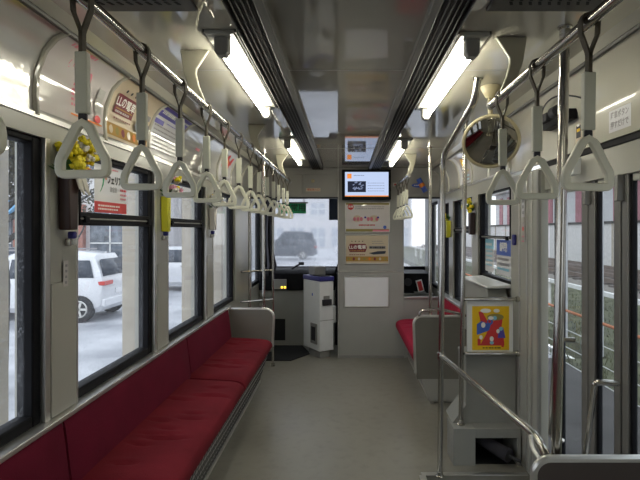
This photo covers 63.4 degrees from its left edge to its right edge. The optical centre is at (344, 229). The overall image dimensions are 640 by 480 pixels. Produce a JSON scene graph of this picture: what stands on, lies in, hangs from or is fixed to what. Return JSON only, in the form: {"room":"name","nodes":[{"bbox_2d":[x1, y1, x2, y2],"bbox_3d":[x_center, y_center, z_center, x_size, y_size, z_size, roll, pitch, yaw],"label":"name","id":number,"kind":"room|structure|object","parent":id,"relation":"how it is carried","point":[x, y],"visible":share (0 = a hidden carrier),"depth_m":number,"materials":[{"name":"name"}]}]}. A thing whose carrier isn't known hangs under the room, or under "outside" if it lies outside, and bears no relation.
{"room":"vehicle interior","nodes":[
{"label":"vehicle interior","id":0,"kind":"room"},
{"bbox_2d":[0,105,261,424],"bbox_3d":[-1.167,0.575,2.875,0.146,2.550,8.850,0,0,0],"label":"wall","id":1,"kind":"structure","parent":0,"point":[59,304],"depth_m":2.08,"materials":[{"name":"metal"}]},
{"bbox_2d":[0,128,40,447],"bbox_3d":[-1.145,0.184,1.459,0.060,1.045,0.878,0,0,0],"label":"window","id":2,"kind":"structure","parent":1,"relation":"in","point":[28,146],"depth_m":1.85,"materials":[{"name":"black metal"}]},
{"bbox_2d":[49,135,99,229],"bbox_3d":[-1.041,-0.183,2.010,0.152,0.362,0.237,0,0,0],"label":"vase","id":3,"kind":"object","parent":1,"relation":"attached to","point":[81,155],"visible":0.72,"depth_m":1.98,"materials":[{"name":"brown wood"}]},
{"bbox_2d":[39,37,124,133],"bbox_3d":[-1.046,-0.564,2.100,0.105,0.262,0.490,0,0,0],"label":"poster","id":4,"kind":"object","parent":1,"relation":"attached to","point":[57,75],"visible":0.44,"depth_m":2.01,"materials":[{"name":"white paper"}]},
{"bbox_2d":[78,159,151,397],"bbox_3d":[-1.134,0.184,2.549,0.082,1.045,0.878,0,0,0],"label":"window","id":5,"kind":"structure","parent":1,"relation":"in","point":[144,220],"depth_m":2.87,"materials":[{"name":"black metal"}]},
{"bbox_2d":[94,163,125,213],"bbox_3d":[-1.139,-0.195,2.527,0.006,0.225,0.345,0,0,0],"label":"poster","id":6,"kind":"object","parent":5,"relation":"attached to","point":[109,196],"depth_m":2.51,"materials":[{"name":"white paper"}]},
{"bbox_2d":[0,305,230,463],"bbox_3d":[-1.104,0.718,1.650,0.072,0.021,6.400,0,0,0],"label":"trim","id":7,"kind":"structure","parent":1,"relation":"attached to","point":[8,450],"depth_m":2.21,"materials":[{"name":"metal"}]},
{"bbox_2d":[0,0,261,195],"bbox_3d":[-1.028,-0.573,2.255,0.195,0.346,7.610,0,0,0],"label":"wall panel","id":8,"kind":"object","parent":1,"relation":"attached to","point":[29,29],"depth_m":1.82,"materials":[{"name":"beige plastic"}]},
{"bbox_2d":[107,79,164,146],"bbox_3d":[-1.046,-0.564,2.623,0.105,0.262,0.495,0,0,0],"label":"poster","id":9,"kind":"object","parent":1,"relation":"attached to","point":[121,115],"visible":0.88,"depth_m":2.53,"materials":[{"name":"beige paper"}]},
{"bbox_2d":[150,107,192,162],"bbox_3d":[-1.046,-0.564,3.143,0.105,0.262,0.485,0,0,0],"label":"poster","id":10,"kind":"object","parent":1,"relation":"attached to","point":[163,131],"visible":0.89,"depth_m":3.08,"materials":[{"name":"white paper"}]},
{"bbox_2d":[160,176,182,231],"bbox_3d":[-1.056,-0.159,3.099,0.130,0.339,0.172,0,0,20],"label":"vase","id":11,"kind":"object","parent":1,"relation":"attached to","point":[165,202],"visible":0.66,"depth_m":3.07,"materials":[{"name":"yellow plastic"}]},
{"bbox_2d":[169,180,203,340],"bbox_3d":[-1.134,0.184,3.639,0.082,1.045,0.878,0,0,0],"label":"window","id":12,"kind":"structure","parent":1,"relation":"in","point":[197,223],"depth_m":4.03,"materials":[{"name":"black metal"}]},
{"bbox_2d":[183,125,212,172],"bbox_3d":[-1.046,-0.564,3.660,0.105,0.262,0.490,0,0,0],"label":"poster","id":13,"kind":"object","parent":1,"relation":"attached to","point":[194,135],"visible":0.89,"depth_m":3.66,"materials":[{"name":"grey paper"}]},
{"bbox_2d":[209,194,225,229],"bbox_3d":[-1.048,-0.148,4.198,0.121,0.295,0.161,0,0,28],"label":"vase","id":14,"kind":"object","parent":1,"relation":"attached to","point":[212,211],"visible":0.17,"depth_m":4.17,"materials":[{"name":"white plastic"}]},
{"bbox_2d":[214,191,232,311],"bbox_3d":[-1.145,0.184,4.734,0.060,1.045,0.868,0,0,0],"label":"window","id":15,"kind":"structure","parent":1,"relation":"in","point":[229,212],"depth_m":5.12,"materials":[{"name":"black metal"}]},
{"bbox_2d":[218,150,240,182],"bbox_3d":[-1.046,-0.564,4.700,0.105,0.262,0.490,0,0,0],"label":"poster","id":16,"kind":"object","parent":1,"relation":"attached to","point":[232,156],"visible":0.4,"depth_m":4.75,"materials":[{"name":"white paper"}]},
{"bbox_2d":[252,202,259,286],"bbox_3d":[-1.180,0.175,6.660,0.060,1.070,0.700,0,0,0],"label":"window","id":17,"kind":"structure","parent":1,"relation":"in","point":[257,215],"depth_m":6.96,"materials":[{"name":"black metal"}]},
{"bbox_2d":[9,268,569,420],"bbox_3d":[-28.050,2.270,37.500,63.900,0.100,115.000,0,0,0],"label":"ground","id":18,"kind":"structure","parent":0,"point":[99,337],"depth_m":10.48,"materials":[{"name":"grey asphalt"}]},
{"bbox_2d":[0,140,8,425],"bbox_3d":[-2.080,0.360,3.030,0.240,3.720,0.200,0,0,0],"label":"post","id":19,"kind":"object","parent":18,"relation":"on","point":[4,157],"visible":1,"depth_m":3.04,"materials":[{"name":"metal"}]},
{"bbox_2d":[9,140,14,329],"bbox_3d":[-4.663,0.219,7.018,1.949,4.064,1.880,0,0,0],"label":"bare tree","id":20,"kind":"object","parent":18,"relation":"on","point":[11,143],"visible":0.09,"depth_m":6.90,"materials":[{"name":"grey plant"}]},
{"bbox_2d":[12,165,94,238],"bbox_3d":[-9.572,-0.267,17.932,3.125,5.033,3.336,0,0,0],"label":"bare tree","id":21,"kind":"object","parent":18,"relation":"on","point":[88,181],"visible":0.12,"depth_m":18.20,"materials":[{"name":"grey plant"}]},
{"bbox_2d":[9,248,121,322],"bbox_3d":[-7.944,1.353,13.250,4.352,1.745,1.855,0,0,0],"label":"minivan","id":22,"kind":"object","parent":18,"relation":"on","point":[99,272],"visible":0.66,"depth_m":12.53,"materials":[{"name":"white paint"}]},
{"bbox_2d":[9,165,181,256],"bbox_3d":[-17.750,-1.655,27.550,16.940,7.750,9.300,0,0,0],"label":"building","id":23,"kind":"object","parent":18,"relation":"on","point":[103,238],"visible":0.13,"depth_m":23.94,"materials":[{"name":"paint"}]},
{"bbox_2d":[122,173,134,355],"bbox_3d":[-2.080,0.360,5.050,0.240,3.720,0.200,0,0,0],"label":"post","id":24,"kind":"object","parent":18,"relation":"on","point":[128,232],"visible":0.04,"depth_m":4.99,"materials":[{"name":"concrete"}]},
{"bbox_2d":[169,244,181,284],"bbox_3d":[-6.026,1.393,19.500,4.352,1.665,1.855,0,0,0],"label":"parked car","id":25,"kind":"object","parent":18,"relation":"on","point":[175,250],"visible":0.08,"depth_m":18.68,"materials":[{"name":"white paint"}]},
{"bbox_2d":[182,186,190,321],"bbox_3d":[-2.080,0.360,6.870,0.240,3.720,0.200,0,0,0],"label":"post","id":26,"kind":"object","parent":18,"relation":"on","point":[186,202],"visible":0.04,"depth_m":6.81,"materials":[{"name":"concrete"}]},
{"bbox_2d":[214,200,222,303],"bbox_3d":[-2.080,0.360,8.470,0.240,3.720,0.200,0,0,0],"label":"post","id":27,"kind":"object","parent":18,"relation":"on","point":[218,239],"visible":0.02,"depth_m":8.41,"materials":[{"name":"concrete"}]},
{"bbox_2d":[252,205,254,267],"bbox_3d":[-7.100,-1.905,34.000,4.200,8.250,8.400,0,0,0],"label":"house","id":28,"kind":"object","parent":18,"relation":"on","point":[253,214],"visible":0.02,"depth_m":30.00,"materials":[{"name":"white"}]},
{"bbox_2d":[265,199,424,270],"bbox_3d":[0.025,0.525,7.340,2.450,2.550,0.080,0,0,0],"label":"window","id":29,"kind":"structure","parent":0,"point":[310,238],"depth_m":7.33,"materials":[{"name":"clear glass"}]},
{"bbox_2d":[51,0,639,167],"bbox_3d":[0.000,-0.751,2.875,1.960,0.052,8.850,0,0,0],"label":"ceiling","id":30,"kind":"structure","parent":0,"point":[347,60],"depth_m":2.22,"materials":[{"name":"laminate"}]},
{"bbox_2d":[95,0,197,10],"bbox_3d":[-0.655,-0.719,1.000,0.350,0.015,1.380,0,0,0],"label":"ceiling vent","id":31,"kind":"object","parent":30,"relation":"in","point":[108,5],"visible":0.88,"depth_m":1.64,"materials":[{"name":"grey metal"}]},
{"bbox_2d":[74,0,291,182],"bbox_3d":[-0.607,-0.610,2.425,0.115,0.232,6.074,0,0,0],"label":"handrail","id":32,"kind":"object","parent":30,"relation":"attached to","point":[191,59],"visible":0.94,"depth_m":2.08,"materials":[{"name":"metal"}]},
{"bbox_2d":[0,116,6,153],"bbox_3d":[-0.580,-0.324,0.790,0.120,0.421,0.020,0,0,0],"label":"strap","id":33,"kind":"object","parent":32,"relation":"attached to","point":[3,132],"visible":1,"depth_m":0.79,"materials":[{"name":"plastic"}]},
{"bbox_2d":[55,0,111,178],"bbox_3d":[-0.578,-0.324,1.139,0.120,0.421,0.020,-1,0,-1],"label":"strap","id":34,"kind":"object","parent":32,"relation":"attached to","point":[82,57],"visible":1,"depth_m":1.13,"materials":[{"name":"beige plastic"}]},
{"bbox_2d":[120,42,162,189],"bbox_3d":[-0.580,-0.324,1.478,0.120,0.421,0.020,0,-1,1],"label":"strap","id":35,"kind":"object","parent":32,"relation":"attached to","point":[141,96],"visible":0.98,"depth_m":1.47,"materials":[{"name":"beige plastic"}]},
{"bbox_2d":[163,78,196,197],"bbox_3d":[-0.580,-0.324,1.818,0.120,0.421,0.020,0,-1,3],"label":"strap","id":36,"kind":"object","parent":32,"relation":"attached to","point":[180,122],"visible":0.94,"depth_m":1.81,"materials":[{"name":"beige plastic"}]},
{"bbox_2d":[193,102,221,202],"bbox_3d":[-0.578,-0.324,2.160,0.120,0.421,0.020,-1,0,3],"label":"strap","id":37,"kind":"object","parent":32,"relation":"attached to","point":[206,139],"visible":0.8,"depth_m":2.15,"materials":[{"name":"beige plastic"}]},
{"bbox_2d":[212,120,236,206],"bbox_3d":[-0.582,-0.324,2.500,0.120,0.421,0.020,1,0,3],"label":"strap","id":38,"kind":"object","parent":32,"relation":"attached to","point":[224,164],"visible":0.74,"depth_m":2.49,"materials":[{"name":"beige plastic"}]},
{"bbox_2d":[228,132,249,208],"bbox_3d":[-0.581,-0.324,2.829,0.120,0.421,0.020,0,0,-3],"label":"strap","id":39,"kind":"object","parent":32,"relation":"attached to","point":[238,160],"visible":0.87,"depth_m":2.82,"materials":[{"name":"beige plastic"}]},
{"bbox_2d":[241,143,260,211],"bbox_3d":[-0.579,-0.324,3.170,0.120,0.421,0.020,0,0,-3],"label":"strap","id":40,"kind":"object","parent":32,"relation":"attached to","point":[250,168],"visible":0.84,"depth_m":3.16,"materials":[{"name":"beige plastic"}]},
{"bbox_2d":[250,151,267,212],"bbox_3d":[-0.582,-0.324,3.498,0.120,0.421,0.020,1,-1,1],"label":"strap","id":41,"kind":"object","parent":32,"relation":"attached to","point":[258,172],"visible":0.78,"depth_m":3.49,"materials":[{"name":"beige plastic"}]},
{"bbox_2d":[260,158,275,214],"bbox_3d":[-0.578,-0.324,3.839,0.120,0.421,0.020,-1,-1,1],"label":"strap","id":42,"kind":"object","parent":32,"relation":"attached to","point":[266,177],"visible":0.81,"depth_m":3.83,"materials":[{"name":"beige plastic"}]},
{"bbox_2d":[267,164,280,215],"bbox_3d":[-0.578,-0.324,4.181,0.120,0.421,0.020,-1,0,0],"label":"strap","id":43,"kind":"object","parent":32,"relation":"attached to","point":[273,181],"visible":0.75,"depth_m":4.17,"materials":[{"name":"beige plastic"}]},
{"bbox_2d":[202,29,277,119],"bbox_3d":[-0.455,-0.685,2.455,0.122,0.084,1.170,0,0,0],"label":"lamp","id":44,"kind":"object","parent":30,"relation":"attached to","point":[228,45],"visible":1,"depth_m":2.19,"materials":[{"name":"grey plastic"}]},
{"bbox_2d":[214,37,230,57],"bbox_3d":[-0.455,-0.677,1.919,0.054,0.068,0.047,0,0,0],"label":"socket","id":45,"kind":"object","parent":44,"relation":"attached to","point":[222,45],"depth_m":1.89,"materials":[{"name":"grey plastic"}]},
{"bbox_2d":[221,0,322,169],"bbox_3d":[-0.315,-0.712,2.390,0.126,0.030,7.180,0,0,0],"label":"ceiling vent","id":46,"kind":"object","parent":30,"relation":"in","point":[252,20],"visible":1,"depth_m":2.17,"materials":[{"name":"grey metal"}]},
{"bbox_2d":[279,137,305,165],"bbox_3d":[-0.455,-0.685,4.650,0.122,0.084,1.220,0,0,0],"label":"lamp","id":47,"kind":"object","parent":30,"relation":"attached to","point":[290,143],"visible":0.99,"depth_m":4.43,"materials":[{"name":"grey plastic"}]},
{"bbox_2d":[279,199,307,213],"bbox_3d":[-0.652,-0.468,6.558,0.367,0.518,0.024,0,0,0],"label":"hanging sign","id":48,"kind":"object","parent":30,"relation":"hanging from","point":[296,207],"visible":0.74,"depth_m":6.55,"materials":[{"name":"green plastic"}]},
{"bbox_2d":[329,199,337,219],"bbox_3d":[-0.142,-0.431,7.010,0.149,0.591,0.020,0,0,0],"label":"blind","id":49,"kind":"object","parent":30,"relation":"hanging from","point":[333,203],"visible":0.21,"depth_m":7.00,"materials":[{"name":"paint"}]},
{"bbox_2d":[385,138,412,167],"bbox_3d":[0.475,-0.685,4.725,0.122,0.084,1.270,0,0,0],"label":"lamp","id":50,"kind":"object","parent":30,"relation":"attached to","point":[401,144],"visible":0.98,"depth_m":4.48,"materials":[{"name":"grey plastic"}]},
{"bbox_2d":[395,154,416,186],"bbox_3d":[0.627,-0.610,5.425,0.115,0.232,1.214,0,0,0],"label":"handrail","id":51,"kind":"object","parent":30,"relation":"attached to","point":[411,158],"visible":0.94,"depth_m":4.94,"materials":[{"name":"metal"}]},
{"bbox_2d":[369,0,476,169],"bbox_3d":[0.337,-0.712,2.390,0.130,0.030,7.180,0,0,0],"label":"ceiling vent","id":52,"kind":"object","parent":30,"relation":"in","point":[444,19],"visible":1,"depth_m":2.18,"materials":[{"name":"grey metal"}]},
{"bbox_2d":[414,31,491,120],"bbox_3d":[0.475,-0.685,2.485,0.122,0.084,1.190,0,0,0],"label":"lamp","id":53,"kind":"object","parent":30,"relation":"attached to","point":[465,48],"visible":0.99,"depth_m":2.22,"materials":[{"name":"grey plastic"}]},
{"bbox_2d":[463,39,479,59],"bbox_3d":[0.475,-0.677,1.938,0.054,0.068,0.047,0,0,0],"label":"socket","id":54,"kind":"object","parent":53,"relation":"attached to","point":[471,47],"depth_m":1.91,"materials":[{"name":"grey plastic"}]},
{"bbox_2d":[462,84,520,167],"bbox_3d":[0.735,-0.522,2.606,0.287,0.408,0.174,0,0,0],"label":"convex mirror","id":55,"kind":"object","parent":30,"relation":"attached to","point":[480,138],"visible":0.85,"depth_m":2.58,"materials":[{"name":"silver glass"}]},
{"bbox_2d":[486,0,603,10],"bbox_3d":[0.635,-0.719,1.000,0.350,0.015,1.380,0,0,0],"label":"ceiling vent","id":56,"kind":"object","parent":30,"relation":"in","point":[494,5],"visible":0.95,"depth_m":1.64,"materials":[{"name":"grey metal"}]},
{"bbox_2d":[487,0,624,109],"bbox_3d":[0.627,-0.610,0.910,0.115,0.232,2.444,0,0,0],"label":"handrail","id":57,"kind":"object","parent":30,"relation":"attached to","point":[513,47],"visible":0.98,"depth_m":1.70,"materials":[{"name":"metal"}]},
{"bbox_2d":[486,91,519,204],"bbox_3d":[0.602,-0.315,1.976,0.131,0.440,0.020,-1,0,-2],"label":"strap","id":58,"kind":"object","parent":57,"relation":"attached to","point":[502,132],"visible":0.81,"depth_m":1.97,"materials":[{"name":"beige plastic"}]},
{"bbox_2d":[515,58,558,199],"bbox_3d":[0.600,-0.315,1.616,0.131,0.440,0.020,0,0,2],"label":"strap","id":59,"kind":"object","parent":57,"relation":"attached to","point":[536,110],"visible":0.98,"depth_m":1.61,"materials":[{"name":"beige plastic"}]},
{"bbox_2d":[560,11,614,190],"bbox_3d":[0.598,-0.315,1.270,0.131,0.440,0.020,1,0,-3],"label":"strap","id":60,"kind":"object","parent":57,"relation":"attached to","point":[588,78],"visible":0.99,"depth_m":1.26,"materials":[{"name":"beige plastic"}]},
{"bbox_2d":[251,168,439,357],"bbox_3d":[0.005,0.387,6.080,2.250,2.227,0.080,0,0,0],"label":"wall","id":61,"kind":"structure","parent":0,"point":[361,330],"depth_m":6.06,"materials":[{"name":"grey paint"}]},
{"bbox_2d":[344,276,388,306],"bbox_3d":[0.252,0.721,6.053,0.528,0.364,0.014,0,0,0],"label":"notice board","id":62,"kind":"object","parent":61,"relation":"attached to","point":[359,291],"visible":1,"depth_m":6.05,"materials":[{"name":"metal"}]},
{"bbox_2d":[342,170,390,199],"bbox_3d":[0.247,-0.522,5.988,0.562,0.344,0.141,0,0,0],"label":"monitor","id":63,"kind":"object","parent":61,"relation":"attached to","point":[356,184],"visible":1,"depth_m":5.93,"materials":[{"name":"black plastic"}]},
{"bbox_2d":[345,234,388,263],"bbox_3d":[0.258,0.226,6.051,0.516,0.346,0.019,0,0,0],"label":"framed poster","id":64,"kind":"object","parent":61,"relation":"attached to","point":[359,248],"visible":1,"depth_m":6.05,"materials":[{"name":"paper"}]},
{"bbox_2d":[345,202,389,232],"bbox_3d":[0.264,-0.149,6.051,0.528,0.358,0.017,0,0,0],"label":"framed poster","id":65,"kind":"object","parent":61,"relation":"attached to","point":[360,217],"visible":1,"depth_m":6.05,"materials":[{"name":"paper"}]},
{"bbox_2d":[338,355,403,357],"bbox_3d":[0.305,1.485,6.054,0.770,0.030,0.012,0,0,0],"label":"baseboard","id":66,"kind":"structure","parent":61,"relation":"attached to","point":[339,356],"depth_m":6.05,"materials":[{"name":"grey plastic"}]},
{"bbox_2d":[207,339,529,479],"bbox_3d":[0.000,1.530,2.875,2.400,0.060,8.850,0,0,0],"label":"floor","id":67,"kind":"structure","parent":0,"point":[308,417],"depth_m":3.95,"materials":[{"name":"plastic"}]},
{"bbox_2d":[0,308,274,479],"bbox_3d":[-0.885,1.105,2.121,0.459,0.789,5.484,0,0,0],"label":"seat","id":68,"kind":"object","parent":67,"relation":"on","point":[173,418],"visible":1,"depth_m":2.64,"materials":[{"name":"fabric"}]},
{"bbox_2d":[261,152,266,307],"bbox_3d":[-0.765,0.004,4.870,0.052,1.462,0.052,0,0,0],"label":"pole","id":69,"kind":"object","parent":68,"relation":"on","point":[264,154],"visible":0.84,"depth_m":4.86,"materials":[{"name":"metal"}]},
{"bbox_2d":[247,188,250,307],"bbox_3d":[-1.020,0.525,5.520,0.052,1.950,0.052,0,0,0],"label":"pole","id":70,"kind":"object","parent":67,"relation":"on","point":[249,196],"visible":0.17,"depth_m":5.51,"materials":[{"name":"metal"}]},
{"bbox_2d":[240,169,274,366],"bbox_3d":[-0.932,0.387,5.578,0.419,2.226,0.051,0,0,-42],"label":"pole","id":71,"kind":"object","parent":67,"relation":"on","point":[272,269],"visible":0.62,"depth_m":5.69,"materials":[{"name":"metal"}]},
{"bbox_2d":[266,345,309,360],"bbox_3d":[-0.710,1.495,6.300,0.580,0.010,0.760,0,0,0],"label":"floor mat","id":72,"kind":"object","parent":67,"relation":"on","point":[281,352],"visible":0.71,"depth_m":6.29,"materials":[{"name":"black rubber"}]},
{"bbox_2d":[259,262,335,344],"bbox_3d":[-0.625,0.965,6.992,0.990,1.070,0.596,0,0,0],"label":"console","id":73,"kind":"object","parent":67,"relation":"on","point":[288,281],"visible":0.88,"depth_m":6.75,"materials":[{"name":"grey paint"}]},
{"bbox_2d":[266,199,276,275],"bbox_3d":[-0.940,0.051,6.735,0.175,1.103,0.050,0,0,0],"label":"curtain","id":74,"kind":"object","parent":73,"relation":"on","point":[269,218],"visible":0.59,"depth_m":6.73,"materials":[{"name":"fabric"}]},
{"bbox_2d":[303,266,335,357],"bbox_3d":[-0.303,0.970,6.220,0.258,1.060,0.440,0,0,-33],"label":"box","id":75,"kind":"object","parent":67,"relation":"on","point":[319,309],"visible":1,"depth_m":6.08,"materials":[{"name":"white paint"}]},
{"bbox_2d":[404,270,433,295],"bbox_3d":[0.910,1.025,6.895,0.420,0.950,0.790,0,0,0],"label":"console","id":76,"kind":"object","parent":67,"relation":"on","point":[410,276],"visible":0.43,"depth_m":6.55,"materials":[{"name":"grey paint"}]},
{"bbox_2d":[396,298,466,403],"bbox_3d":[0.855,1.115,5.217,0.541,0.770,1.526,0,0,0],"label":"seat","id":77,"kind":"object","parent":67,"relation":"on","point":[419,334],"visible":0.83,"depth_m":4.45,"materials":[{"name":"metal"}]},
{"bbox_2d":[427,146,432,314],"bbox_3d":[0.745,0.077,4.520,0.052,1.606,0.052,0,0,0],"label":"pole","id":78,"kind":"object","parent":77,"relation":"on","point":[429,147],"visible":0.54,"depth_m":4.51,"materials":[{"name":"metal"}]},
{"bbox_2d":[446,275,520,465],"bbox_3d":[0.917,0.938,3.795,0.455,1.125,1.010,0,0,0],"label":"base cabinet","id":79,"kind":"object","parent":67,"relation":"on","point":[496,374],"visible":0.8,"depth_m":3.39,"materials":[{"name":"grey metal"}]},
{"bbox_2d":[457,118,469,425],"bbox_3d":[0.768,0.269,3.360,0.085,1.991,0.052,0,0,0],"label":"pole","id":80,"kind":"object","parent":79,"relation":"on","point":[460,422],"visible":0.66,"depth_m":3.35,"materials":[{"name":"metal"}]},
{"bbox_2d":[464,296,519,356],"bbox_3d":[0.952,0.624,3.352,0.353,0.391,0.047,0,0,0],"label":"notice board","id":81,"kind":"object","parent":80,"relation":"attached to","point":[489,319],"visible":1,"depth_m":3.36,"materials":[{"name":"metal"}]},
{"bbox_2d":[472,306,508,349],"bbox_3d":[0.947,0.638,3.355,0.241,0.286,0.013,0,0,0],"label":"printed poster","id":82,"kind":"object","parent":81,"relation":"on","point":[490,324],"depth_m":3.36,"materials":[{"name":"yellow paper"}]},
{"bbox_2d":[475,438,521,462],"bbox_3d":[0.976,1.397,3.313,0.087,0.122,0.333,0,0,-37],"label":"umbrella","id":83,"kind":"object","parent":79,"relation":"in","point":[503,452],"visible":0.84,"depth_m":3.27,"materials":[{"name":"metal"}]},
{"bbox_2d":[530,454,639,479],"bbox_3d":[0.880,1.136,1.775,0.489,0.728,0.040,0,0,0],"label":"wall","id":84,"kind":"structure","parent":67,"relation":"on","point":[551,466],"depth_m":1.76,"materials":[{"name":"grey laminate"}]},
{"bbox_2d":[551,24,572,453],"bbox_3d":[0.768,0.087,1.845,0.085,1.627,0.052,0,0,0],"label":"pole","id":85,"kind":"object","parent":84,"relation":"attached to","point":[564,57],"visible":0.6,"depth_m":1.83,"materials":[{"name":"metal"}]},
{"bbox_2d":[425,168,547,474],"bbox_3d":[1.188,0.575,2.875,0.145,2.550,8.850,0,0,0],"label":"wall","id":86,"kind":"structure","parent":0,"point":[529,258],"depth_m":3.19,"materials":[{"name":"metal"}]},
{"bbox_2d":[432,201,437,288],"bbox_3d":[1.180,0.190,6.660,0.060,1.100,0.700,0,0,0],"label":"window","id":87,"kind":"structure","parent":86,"relation":"in","point":[434,284],"depth_m":6.96,"materials":[{"name":"black metal"}]},
{"bbox_2d":[445,203,448,294],"bbox_3d":[1.175,0.210,5.800,0.060,1.060,0.360,0,0,0],"label":"window","id":88,"kind":"structure","parent":86,"relation":"in","point":[446,204],"depth_m":5.93,"materials":[{"name":"black metal"}]},
{"bbox_2d":[450,152,470,185],"bbox_3d":[1.076,-0.564,4.850,0.105,0.262,0.460,0,0,0],"label":"poster","id":89,"kind":"object","parent":86,"relation":"attached to","point":[457,159],"visible":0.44,"depth_m":4.85,"materials":[{"name":"white paper"}]},
{"bbox_2d":[454,197,471,301],"bbox_3d":[1.164,0.210,5.010,0.082,1.060,0.820,0,0,0],"label":"window","id":90,"kind":"structure","parent":86,"relation":"in","point":[457,204],"depth_m":5.37,"materials":[{"name":"black metal"}]},
{"bbox_2d":[461,198,475,234],"bbox_3d":[1.086,-0.123,4.509,0.124,0.327,0.179,0,0,0],"label":"vase","id":91,"kind":"object","parent":86,"relation":"attached to","point":[471,216],"visible":0.71,"depth_m":4.46,"materials":[{"name":"brown wood"}]},
{"bbox_2d":[419,472,528,479],"bbox_3d":[0.786,1.497,2.497,0.668,0.006,1.393,0,0,0],"label":"trim","id":92,"kind":"structure","parent":86,"relation":"attached to","point":[423,475],"depth_m":3.16,"materials":[{"name":"metal"}]},
{"bbox_2d":[435,77,482,477],"bbox_3d":[0.608,0.379,2.799,0.061,2.230,0.727,0,0,-5],"label":"pole","id":93,"kind":"object","parent":92,"relation":"on","point":[476,80],"visible":1,"depth_m":3.12,"materials":[{"name":"metal"}]},
{"bbox_2d":[437,352,549,458],"bbox_3d":[0.639,0.798,2.471,0.065,0.110,1.382,0,0,-6],"label":"guard rail","id":94,"kind":"object","parent":93,"relation":"attached to","point":[534,436],"visible":0.7,"depth_m":2.16,"materials":[{"name":"metal"}]},
{"bbox_2d":[479,187,510,284],"bbox_3d":[1.164,0.040,3.960,0.082,0.720,0.880,0,0,0],"label":"window","id":95,"kind":"structure","parent":86,"relation":"in","point":[483,235],"depth_m":4.33,"materials":[{"name":"black metal"}]},
{"bbox_2d":[485,239,493,272],"bbox_3d":[1.166,0.204,4.180,0.004,0.262,0.240,0,0,0],"label":"notice","id":96,"kind":"object","parent":95,"relation":"in","point":[489,243],"visible":1,"depth_m":4.18,"materials":[{"name":"white paper"}]},
{"bbox_2d":[497,240,510,276],"bbox_3d":[1.167,0.204,3.810,0.004,0.262,0.340,0,0,0],"label":"notice","id":97,"kind":"object","parent":95,"relation":"in","point":[503,246],"visible":1,"depth_m":3.79,"materials":[{"name":"white paper"}]},
{"bbox_2d":[428,7,639,193],"bbox_3d":[1.058,-0.565,2.255,0.195,0.361,7.610,0,0,0],"label":"wall panel","id":98,"kind":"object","parent":86,"relation":"attached to","point":[616,54],"depth_m":2.27,"materials":[{"name":"beige plastic"}]},
{"bbox_2d":[542,95,580,130],"bbox_3d":[1.074,-0.599,2.580,0.088,0.129,0.444,0,0,0],"label":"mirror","id":99,"kind":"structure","parent":86,"relation":"in","point":[550,118],"depth_m":2.61,"materials":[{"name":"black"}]},
{"bbox_2d":[545,131,639,453],"bbox_3d":[1.134,0.692,2.240,0.172,2.156,1.480,0,0,0],"label":"door","id":100,"kind":"structure","parent":86,"relation":"in","point":[622,153],"depth_m":2.21,"materials":[{"name":"silver metal"}]},
{"bbox_2d":[609,102,630,132],"bbox_3d":[1.128,-0.458,2.125,0.002,0.092,0.170,0,0,0],"label":"notice","id":101,"kind":"object","parent":86,"relation":"attached to","point":[619,118],"visible":1,"depth_m":2.12,"materials":[{"name":"white paper"}]},
{"bbox_2d":[436,246,639,405],"bbox_3d":[31.575,2.035,25.000,56.850,0.290,70.000,0,0,0],"label":"ground","id":102,"kind":"structure","parent":0,"point":[578,297],"depth_m":10.23,"materials":[{"name":"green plant"}]},
{"bbox_2d":[436,245,639,298],"bbox_3d":[10.000,1.740,25.000,4.800,0.320,66.000,0,0,0],"label":"railway track","id":103,"kind":"object","parent":102,"relation":"on","point":[574,268],"visible":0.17,"depth_m":20.46,"materials":[{"name":"brown metal"}]},
{"bbox_2d":[436,252,639,306],"bbox_3d":[5.050,1.550,17.000,0.100,0.700,46.000,0,0,0],"label":"rail fence","id":104,"kind":"object","parent":102,"relation":"on","point":[575,286],"visible":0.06,"depth_m":11.60,"materials":[{"name":"white metal"}]},
{"bbox_2d":[466,220,639,269],"bbox_3d":[14.070,0.715,26.000,0.300,2.370,68.000,0,0,0],"label":"wall","id":105,"kind":"structure","parent":102,"relation":"on","point":[574,228],"depth_m":31.54,"materials":[{"name":"paint"}]},
{"bbox_2d":[492,181,639,224],"bbox_3d":[21.700,-2.110,25.750,10.200,7.980,68.500,0,0,0],"label":"warehouse","id":106,"kind":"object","parent":102,"relation":"on","point":[574,198],"visible":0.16,"depth_m":39.77,"materials":[{"name":"white"}]},
{"bbox_2d":[566,193,567,336],"bbox_3d":[3.900,-0.580,9.150,0.097,4.960,0.097,0,0,0],"label":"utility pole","id":107,"kind":"object","parent":102,"relation":"on","point":[567,193],"visible":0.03,"depth_m":9.12,"materials":[{"name":"grey concrete"}]},
{"bbox_2d":[548,290,639,407],"bbox_3d":[5.239,1.840,8.753,4.358,0.110,14.545,0,0,0],"label":"grass tufts","id":108,"kind":"object","parent":102,"relation":"on","point":[605,308],"visible":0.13,"depth_m":8.61,"materials":[{"name":"green plant"}]},
{"bbox_2d":[603,191,603,356],"bbox_3d":[3.850,-0.580,7.780,0.097,4.960,0.097,0,0,0],"label":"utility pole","id":109,"kind":"object","parent":102,"relation":"on","point":[603,191],"visible":0.06,"depth_m":7.75,"materials":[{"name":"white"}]},
{"bbox_2d":[548,358,639,453],"bbox_3d":[2.225,2.030,-1.200,1.850,0.300,17.600,0,0,0],"label":"path","id":110,"kind":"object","parent":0,"point":[573,376],"depth_m":5.27,"materials":[{"name":"concrete"}]},
{"bbox_2d":[436,263,639,406],"bbox_3d":[2.800,1.451,7.000,0.036,0.898,18.000,0,0,0],"label":"rail fence","id":111,"kind":"object","parent":110,"relation":"on","point":[549,304],"visible":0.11,"depth_m":6.19,"materials":[{"name":"metal"}]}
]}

